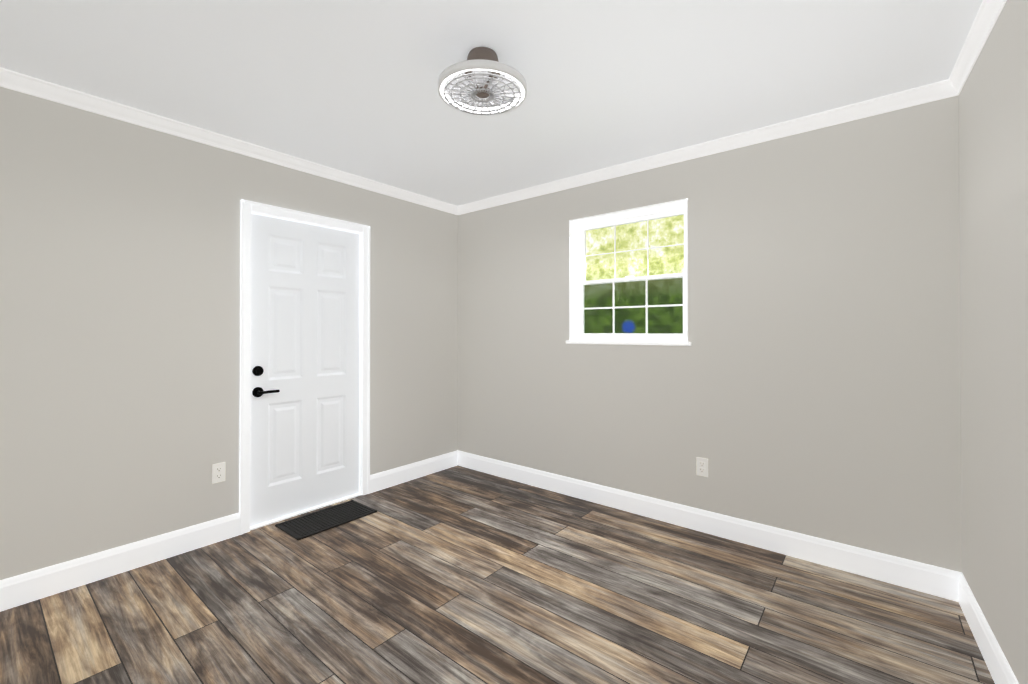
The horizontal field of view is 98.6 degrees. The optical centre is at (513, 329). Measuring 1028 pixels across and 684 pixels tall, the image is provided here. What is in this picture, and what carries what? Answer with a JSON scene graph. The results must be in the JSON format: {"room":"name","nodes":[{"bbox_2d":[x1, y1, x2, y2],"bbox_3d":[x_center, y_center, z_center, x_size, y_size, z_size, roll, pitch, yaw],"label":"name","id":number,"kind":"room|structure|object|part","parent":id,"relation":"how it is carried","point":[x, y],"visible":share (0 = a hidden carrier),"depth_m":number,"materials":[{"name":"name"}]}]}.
{"room":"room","nodes":[
{"label":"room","id":0,"kind":"room"},
{"bbox_2d":[0,86,457,579],"bbox_3d":[-1.636,0.056,2.969,0.160,2.440,3.620,0,-1,39],"label":"wall","id":1,"kind":"structure","parent":0,"point":[120,254],"depth_m":2.39,"materials":[{"name":"grey paint"}]},
{"bbox_2d":[0,513,239,611],"bbox_3d":[-2.146,1.203,2.196,0.014,0.135,1.410,0,-1,39],"label":"baseboard","id":2,"kind":"structure","parent":1,"relation":"attached to","point":[21,589],"depth_m":2.27,"materials":[{"name":"white paint"}]},
{"bbox_2d":[212,462,224,483],"bbox_3d":[-1.774,0.864,2.659,0.009,0.115,0.070,0,-1,39],"label":"outlet","id":3,"kind":"object","parent":1,"relation":"attached to","point":[218,472],"visible":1,"depth_m":2.65,"materials":[{"name":"white plastic"}]},
{"bbox_2d":[0,67,455,214],"bbox_3d":[-1.560,-1.129,2.915,0.038,0.072,3.180,0,-1,39],"label":"crown molding","id":4,"kind":"structure","parent":1,"relation":"attached to","point":[9,79],"depth_m":2.54,"materials":[{"name":"white paint"}]},
{"bbox_2d":[239,199,369,534],"bbox_3d":[-1.473,0.236,3.148,0.186,2.082,0.906,0,-1,39],"label":"door","id":5,"kind":"structure","parent":1,"relation":"in","point":[304,362],"depth_m":3.08,"materials":[{"name":"white paint"}]},
{"bbox_3d":[-1.610,0.339,2.874,0.054,0.203,0.148,0,-1,39],"label":"handle","id":6,"kind":"part","parent":5,"relation":"part of","materials":[{"name":"black metal"}]},
{"bbox_2d":[370,451,455,492],"bbox_3d":[-0.839,1.214,3.805,0.014,0.135,0.924,0,-1,39],"label":"baseboard","id":7,"kind":"structure","parent":1,"relation":"attached to","point":[389,478],"depth_m":3.75,"materials":[{"name":"white paint"}]},
{"bbox_2d":[0,0,982,205],"bbox_3d":[-0.181,-1.233,1.795,3.911,0.120,3.620,0,-1,39],"label":"ceiling","id":8,"kind":"structure","parent":0,"point":[349,86],"depth_m":1.98,"materials":[{"name":"white paint"}]},
{"bbox_2d":[438,47,526,115],"bbox_3d":[-0.134,-1.085,1.895,0.380,0.174,0.380,0,-1,39],"label":"fan light","id":9,"kind":"object","parent":8,"relation":"hanging from","point":[482,68],"visible":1,"depth_m":1.85,"materials":[{"name":"white metal"}]},
{"bbox_2d":[0,465,994,683],"bbox_3d":[-0.181,1.327,1.777,3.911,0.120,3.620,0,-1,39],"label":"floor","id":10,"kind":"structure","parent":0,"point":[457,574],"depth_m":1.99,"materials":[{"name":"brown wood"}]},
{"bbox_2d":[275,500,376,539],"bbox_3d":[-1.250,1.270,2.975,0.320,0.011,0.550,0,-1,39],"label":"door mat","id":11,"kind":"object","parent":10,"relation":"on","point":[310,524],"visible":1,"depth_m":2.94,"materials":[{"name":"black rubber"}]},
{"bbox_2d":[458,95,961,572],"bbox_3d":[0.889,0.057,3.145,3.537,2.440,0.160,0,-1,39],"label":"wall","id":12,"kind":"structure","parent":0,"point":[807,381],"depth_m":2.55,"materials":[{"name":"grey paint"}]},
{"bbox_2d":[566,198,690,345],"bbox_3d":[0.816,-0.367,3.189,0.938,0.952,0.170,0,-1,39],"label":"window","id":13,"kind":"structure","parent":12,"relation":"in","point":[648,309],"depth_m":3.24,"materials":[{"name":"white plastic"}]},
{"bbox_2d":[696,457,707,476],"bbox_3d":[1.187,0.869,2.789,0.070,0.115,0.009,0,-1,39],"label":"outlet","id":14,"kind":"object","parent":12,"relation":"attached to","point":[701,466],"visible":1,"depth_m":2.79,"materials":[{"name":"white plastic"}]},
{"bbox_2d":[456,451,951,599],"bbox_3d":[0.772,1.209,3.120,3.377,0.135,0.014,0,-1,39],"label":"baseboard","id":15,"kind":"structure","parent":12,"relation":"attached to","point":[929,579],"depth_m":2.63,"materials":[{"name":"white paint"}]},
{"bbox_2d":[456,80,952,214],"bbox_3d":[0.765,-1.127,3.127,3.377,0.072,0.038,0,-1,39],"label":"crown molding","id":16,"kind":"structure","parent":12,"relation":"attached to","point":[934,91],"depth_m":2.65,"materials":[{"name":"white paint"}]},
{"bbox_2d":[959,0,1027,683],"bbox_3d":[1.125,0.039,0.622,0.332,2.440,3.460,0,-1,39],"label":"wall","id":17,"kind":"structure","parent":0,"point":[993,157],"depth_m":1.59,"materials":[{"name":"grey paint"}]},
{"bbox_2d":[944,0,1006,95],"bbox_3d":[1.096,-1.144,0.756,0.200,0.072,3.180,0,-1,39],"label":"crown molding","id":18,"kind":"structure","parent":17,"relation":"attached to","point":[988,13],"depth_m":1.76,"materials":[{"name":"white paint"}]},
{"bbox_2d":[952,570,1018,683],"bbox_3d":[1.105,1.193,0.733,0.177,0.135,3.240,0,-1,39],"label":"baseboard","id":19,"kind":"structure","parent":17,"relation":"attached to","point":[1001,672],"depth_m":1.73,"materials":[{"name":"white paint"}]},
{"label":"outside","id":20,"kind":"structure","parent":0,"visible":0},
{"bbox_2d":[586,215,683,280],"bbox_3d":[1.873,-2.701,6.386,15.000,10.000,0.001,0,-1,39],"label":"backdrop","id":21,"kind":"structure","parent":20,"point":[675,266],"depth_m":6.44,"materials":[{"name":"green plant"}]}
]}

